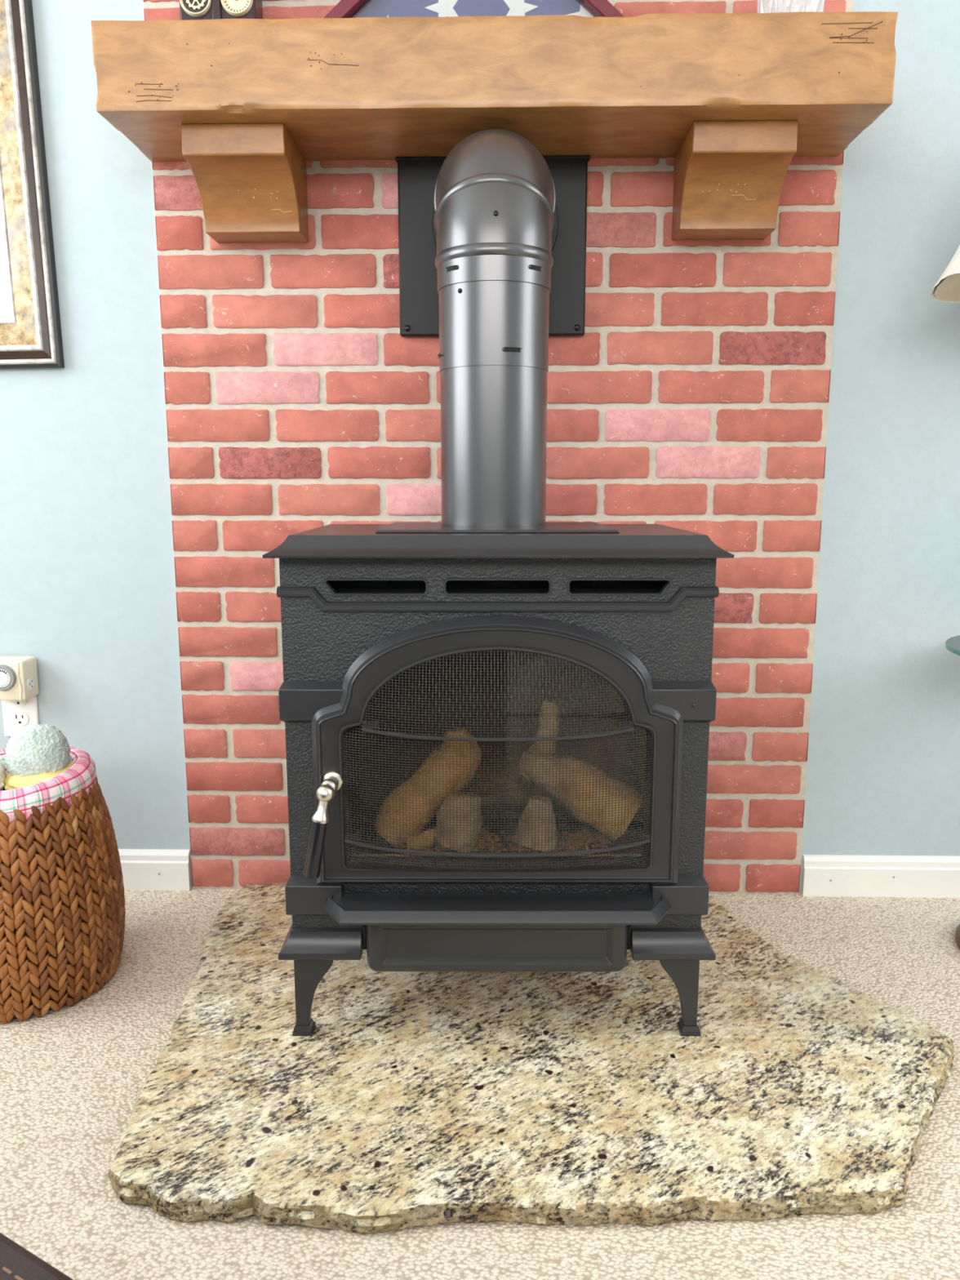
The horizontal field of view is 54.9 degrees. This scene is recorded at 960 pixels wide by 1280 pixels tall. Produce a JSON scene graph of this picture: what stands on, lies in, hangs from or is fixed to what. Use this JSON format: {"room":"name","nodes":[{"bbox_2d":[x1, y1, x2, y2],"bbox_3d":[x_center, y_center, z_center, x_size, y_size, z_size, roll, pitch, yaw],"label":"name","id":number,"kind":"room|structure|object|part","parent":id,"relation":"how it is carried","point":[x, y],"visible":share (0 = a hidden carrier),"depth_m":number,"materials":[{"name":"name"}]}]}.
{"room":"living room","nodes":[
{"label":"living room","id":0,"kind":"room"},
{"bbox_2d":[0,0,959,893],"bbox_3d":[0.178,-0.711,1.705,4.800,2.450,0.100,0,10,1],"label":"wall","id":1,"kind":"structure","parent":0,"point":[88,592],"depth_m":1.73,"materials":[{"name":"blue paint"}]},
{"bbox_2d":[1,695,39,736],"bbox_3d":[-0.906,0.135,1.817,0.070,0.115,0.008,0,10,1],"label":"wall outlet","id":2,"kind":"object","parent":1,"relation":"attached to","point":[18,715],"visible":0.66,"depth_m":1.82,"materials":[{"name":"white plastic"}]},
{"bbox_2d":[9,699,26,706],"bbox_3d":[-0.906,0.116,1.812,0.034,0.028,0.005,0,10,1],"label":"receptacle","id":3,"kind":"object","parent":2,"relation":"attached to","point":[12,703],"depth_m":1.81,"materials":[{"name":"white plastic"}]},
{"bbox_2d":[0,656,39,700],"bbox_3d":[-0.901,0.075,1.771,0.078,0.077,0.062,0,10,1],"label":"timer","id":4,"kind":"object","parent":2,"relation":"attached to","point":[19,681],"visible":1,"depth_m":1.75,"materials":[{"name":"beige plastic"}]},
{"bbox_2d":[26,678,34,690],"bbox_3d":[-0.863,0.085,1.773,0.002,0.022,0.022,0,10,1],"label":"socket","id":5,"kind":"object","parent":4,"relation":"attached to","point":[30,682],"depth_m":1.77,"materials":[{"name":"white plastic"}]},
{"bbox_2d":[11,711,28,725],"bbox_3d":[-0.906,0.154,1.819,0.034,0.028,0.005,0,10,1],"label":"receptacle","id":6,"kind":"object","parent":2,"relation":"attached to","point":[18,717],"depth_m":1.82,"materials":[{"name":"white plastic"}]},
{"bbox_2d":[0,0,64,368],"bbox_3d":[-1.087,-0.922,1.637,0.620,0.860,0.020,-1,10,1],"label":"picture frame","id":7,"kind":"object","parent":1,"relation":"attached to","point":[31,335],"visible":1,"depth_m":1.65,"materials":[{"name":"black wood"}]},
{"bbox_3d":[-1.080,-0.501,1.709,0.620,0.006,0.018,-1,10,1],"label":"frame rail","id":8,"kind":"part","parent":7,"relation":"part of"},
{"bbox_3d":[-0.780,-0.927,1.630,0.006,0.860,0.018,-1,10,1],"label":"frame rail","id":9,"kind":"part","parent":7,"relation":"part of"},
{"bbox_2d":[142,0,853,894],"bbox_3d":[0.027,-0.697,1.656,1.219,2.438,0.008,0,10,1],"label":"wall panel","id":10,"kind":"object","parent":1,"relation":"attached to","point":[693,396],"visible":0.48,"depth_m":1.70,"materials":[{"name":"red brick"}]},
{"bbox_2d":[181,123,308,243],"bbox_3d":[-0.391,-0.765,1.559,0.164,0.137,0.174,0,10,1],"label":"corbel","id":11,"kind":"object","parent":10,"relation":"attached to","point":[251,179],"visible":1,"depth_m":1.54,"materials":[{"name":"orange wood"}]},
{"bbox_2d":[395,155,590,336],"bbox_3d":[0.022,-0.696,1.640,0.340,0.300,0.019,0,10,1],"label":"wall plate","id":12,"kind":"object","parent":10,"relation":"attached to","point":[417,176],"visible":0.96,"depth_m":1.64,"materials":[{"name":"black metal"}]},
{"bbox_2d":[90,11,897,161],"bbox_3d":[0.019,-0.891,1.504,1.213,0.129,0.228,0,10,1],"label":"mantel shelf","id":13,"kind":"object","parent":10,"relation":"attached to","point":[363,88],"visible":0.87,"depth_m":1.40,"materials":[{"name":"brown wood"}]},
{"bbox_2d":[179,0,262,20],"bbox_3d":[-0.428,-1.037,1.533,0.140,0.150,0.070,0,10,1],"label":"desk clock","id":14,"kind":"object","parent":13,"relation":"on","point":[188,9],"visible":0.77,"depth_m":1.50,"materials":[{"name":"brown wood"}]},
{"bbox_2d":[324,0,624,17],"bbox_3d":[-0.012,-1.098,1.529,0.614,0.271,0.085,0,10,1],"label":"case","id":15,"kind":"object","parent":13,"relation":"on","point":[344,8],"visible":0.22,"depth_m":1.52,"materials":[{"name":"blue fabric"}]},
{"bbox_3d":[-0.165,-1.099,1.532,0.307,0.271,0.085,0,10,1],"label":"case rail","id":16,"kind":"part","parent":15,"relation":"part of","materials":[{"name":"red wood"}]},
{"bbox_3d":[0.142,-1.098,1.525,0.307,0.271,0.085,0,10,1],"label":"case rail","id":17,"kind":"part","parent":15,"relation":"part of","materials":[{"name":"red wood"}]},
{"bbox_2d":[756,0,824,13],"bbox_3d":[0.500,-1.018,1.487,0.112,0.127,0.112,0,10,1],"label":"crystal vase","id":18,"kind":"object","parent":13,"relation":"on","point":[762,6],"visible":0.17,"depth_m":1.45,"materials":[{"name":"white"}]},
{"bbox_2d":[671,120,798,239],"bbox_3d":[0.420,-0.763,1.545,0.164,0.137,0.166,0,10,1],"label":"corbel","id":19,"kind":"object","parent":10,"relation":"attached to","point":[729,177],"visible":1,"depth_m":1.52,"materials":[{"name":"orange wood"}]},
{"bbox_2d":[118,848,959,897],"bbox_3d":[0.177,0.467,1.845,4.600,0.081,0.016,0,10,1],"label":"baseboard","id":20,"kind":"structure","parent":1,"relation":"attached to","point":[822,875],"depth_m":1.83,"materials":[{"name":"white paint"}]},
{"bbox_2d":[0,887,959,1279],"bbox_3d":[0.132,0.863,-0.111,4.800,0.050,4.206,0,10,1],"label":"floor","id":21,"kind":"structure","parent":0,"point":[72,1079],"depth_m":1.07,"materials":[{"name":"beige carpet"}]},
{"bbox_2d":[0,1232,73,1279],"bbox_3d":[-0.449,0.556,0.293,0.840,0.421,0.600,5,11,29],"label":"leather ottoman","id":22,"kind":"object","parent":21,"relation":"on","point":[16,1262],"visible":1,"depth_m":0.46,"materials":[{"name":"brown leather"}]},
{"bbox_2d":[0,776,125,1023],"bbox_3d":[-0.745,0.396,1.503,0.306,0.349,0.306,-6,11,-32],"label":"woven basket","id":23,"kind":"object","parent":21,"relation":"on","point":[63,911],"visible":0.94,"depth_m":1.41,"materials":[{"name":"brown wicker"}]},
{"bbox_2d":[0,760,5,791],"bbox_3d":[-0.798,0.209,1.435,0.111,0.102,0.088,0,10,1],"label":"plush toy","id":24,"kind":"object","parent":23,"relation":"in","point":[2,773],"visible":0.97,"depth_m":1.44,"materials":[{"name":"beige fabric"}]},
{"bbox_2d":[4,761,73,790],"bbox_3d":[-0.690,0.217,1.476,0.133,0.046,0.127,0,10,1],"label":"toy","id":25,"kind":"object","parent":23,"relation":"in","point":[15,781],"visible":0.38,"depth_m":1.43,"materials":[{"name":"yellow fabric"}]},
{"bbox_2d":[4,724,71,776],"bbox_3d":[-0.702,0.181,1.469,0.096,0.096,0.095,0,10,1],"label":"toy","id":26,"kind":"object","parent":25,"relation":"on","point":[36,749],"visible":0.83,"depth_m":1.44,"materials":[{"name":"white fabric"}]},
{"bbox_2d":[0,746,96,823],"bbox_3d":[-0.745,0.255,1.479,0.244,0.120,0.245,0,10,1],"label":"plaid cloth","id":27,"kind":"object","parent":23,"relation":"in","point":[82,774],"visible":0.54,"depth_m":1.41,"materials":[{"name":"pink fabric"}]},
{"bbox_2d":[106,882,954,1233],"bbox_3d":[0.093,0.564,1.417,1.172,0.030,0.857,0,10,1],"label":"hearth slab","id":28,"kind":"object","parent":21,"relation":"on","point":[424,1099],"visible":0.77,"depth_m":1.19,"materials":[{"name":"beige stone"}]},
{"bbox_2d":[262,522,733,1035],"bbox_3d":[0.024,0.190,1.392,0.610,0.716,0.419,0,10,0],"label":"gas stove","id":29,"kind":"object","parent":28,"relation":"on","point":[397,637],"visible":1,"depth_m":1.24,"materials":[{"name":"black metal"}]},
{"bbox_3d":[-0.235,0.495,1.337,0.056,0.109,0.046,0,10,0],"label":"leg","id":30,"kind":"part","parent":29,"relation":"part of","materials":[{"name":"black paint"}]},
{"bbox_3d":[-0.202,0.208,1.214,0.028,0.056,0.058,2,10,10],"label":"door handle","id":31,"kind":"part","parent":29,"relation":"part of","materials":[{"name":"silver metal"}]},
{"bbox_2d":[432,128,558,525],"bbox_3d":[0.023,-0.505,1.488,0.222,0.624,0.347,0,10,1],"label":"pipe","id":32,"kind":"object","parent":29,"relation":"on","point":[495,216],"visible":1,"depth_m":1.35,"materials":[{"name":"grey metal"}]},
{"bbox_3d":[0.024,0.416,1.299,0.363,0.090,0.053,0,10,0],"label":"ash drawer","id":33,"kind":"part","parent":29,"relation":"part of","materials":[{"name":"black paint"}]},
{"bbox_3d":[0.023,0.274,1.228,0.412,0.017,0.044,0,10,0],"label":"screen rod","id":34,"kind":"part","parent":29,"relation":"part of","materials":[{"name":"metal"}]},
{"bbox_3d":[0.024,-0.168,1.377,0.330,0.005,0.265,0,10,0],"label":"lid plate","id":35,"kind":"part","parent":29,"relation":"part of","materials":[{"name":"black paint"}]},
{"bbox_3d":[0.023,0.154,1.244,0.500,0.374,0.037,0,10,0],"label":"door frame","id":36,"kind":"part","parent":29,"relation":"part of","materials":[{"name":"black paint"}]},
{"bbox_3d":[0.023,0.119,1.202,0.358,0.017,0.044,0,10,0],"label":"screen rod","id":37,"kind":"part","parent":29,"relation":"part of","materials":[{"name":"metal"}]},
{"bbox_3d":[0.023,0.161,1.231,0.423,0.311,0.004,0,10,0],"label":"screen frame","id":38,"kind":"part","parent":29,"relation":"part of","materials":[{"name":"metal"}]},
{"bbox_3d":[0.023,-0.053,1.223,0.583,0.035,0.009,0,10,0],"label":"moulding","id":39,"kind":"part","parent":29,"relation":"part of","materials":[{"name":"black paint"}]},
{"bbox_3d":[0.024,-0.149,1.359,0.601,0.028,0.372,0,10,0],"label":"lid","id":40,"kind":"part","parent":29,"relation":"part of","materials":[{"name":"black paint"}]},
{"bbox_2d":[394,828,612,853],"bbox_3d":[0.033,0.297,1.360,0.321,0.018,0.092,0,10,1],"label":"bed","id":41,"kind":"object","parent":29,"relation":"on","point":[482,846],"visible":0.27,"depth_m":1.35,"materials":[{"name":"orange stone"}]},
{"bbox_2d":[407,827,435,850],"bbox_3d":[-0.081,0.290,1.334,0.051,0.035,0.030,0,10,1],"label":"log","id":42,"kind":"object","parent":41,"relation":"on","point":[432,840],"visible":0.42,"depth_m":1.32,"materials":[{"name":"brown wood"}]},
{"bbox_2d":[374,727,482,846],"bbox_3d":[-0.077,0.216,1.359,0.159,0.169,0.074,-3,10,-16],"label":"log","id":43,"kind":"object","parent":41,"relation":"on","point":[450,750],"visible":0.46,"depth_m":1.33,"materials":[{"name":"brown wood"}]},
{"bbox_2d":[433,792,483,852],"bbox_3d":[-0.031,0.260,1.325,0.071,0.084,0.067,0,10,1],"label":"log","id":44,"kind":"object","parent":41,"relation":"on","point":[460,828],"visible":0.61,"depth_m":1.30,"materials":[{"name":"grey wood"}]},
{"bbox_2d":[515,795,556,851],"bbox_3d":[0.080,0.261,1.326,0.061,0.070,0.061,0,10,1],"label":"log","id":45,"kind":"object","parent":41,"relation":"on","point":[544,840],"visible":0.56,"depth_m":1.31,"materials":[{"name":"grey wood"}]},
{"bbox_2d":[461,754,562,812],"bbox_3d":[0.047,0.228,1.472,0.179,0.096,0.089,0,10,1],"label":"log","id":46,"kind":"object","parent":29,"relation":"on","point":[510,771],"visible":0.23,"depth_m":1.43,"materials":[{"name":"brown wood"}]},
{"bbox_2d":[517,751,643,839],"bbox_3d":[0.145,0.231,1.356,0.185,0.126,0.081,2,10,12],"label":"log","id":47,"kind":"object","parent":29,"relation":"in","point":[564,762],"visible":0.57,"depth_m":1.32,"materials":[{"name":"brown wood"}]},
{"bbox_2d":[515,699,559,782],"bbox_3d":[0.087,0.151,1.383,0.075,0.119,0.038,-6,11,-30],"label":"log","id":48,"kind":"object","parent":47,"relation":"on","point":[544,700],"visible":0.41,"depth_m":1.38,"materials":[{"name":"grey wood"}]},
{"bbox_3d":[0.283,0.495,1.336,0.056,0.109,0.046,0,10,0],"label":"leg","id":49,"kind":"part","parent":29,"relation":"part of","materials":[{"name":"black paint"}]},
{"bbox_2d":[929,244,959,948],"bbox_3d":[0.974,-0.146,1.487,0.508,1.408,0.508,0,10,1],"label":"floor lamp","id":50,"kind":"object","parent":21,"relation":"on","point":[947,289],"visible":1,"depth_m":1.56,"materials":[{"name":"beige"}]},
{"bbox_3d":[0.974,-0.697,1.394,0.508,0.292,0.508,0,10,1],"label":"lamp shade","id":51,"kind":"part","parent":50,"relation":"part of","materials":[{"name":"beige fabric"}]},
{"bbox_2d":[945,635,959,655],"bbox_3d":[0.974,0.021,1.515,0.379,0.008,0.379,0,10,1],"label":"glass tray","id":52,"kind":"object","parent":50,"relation":"on","point":[952,644],"depth_m":1.61,"materials":[{"name":"clear glass"}]}
]}

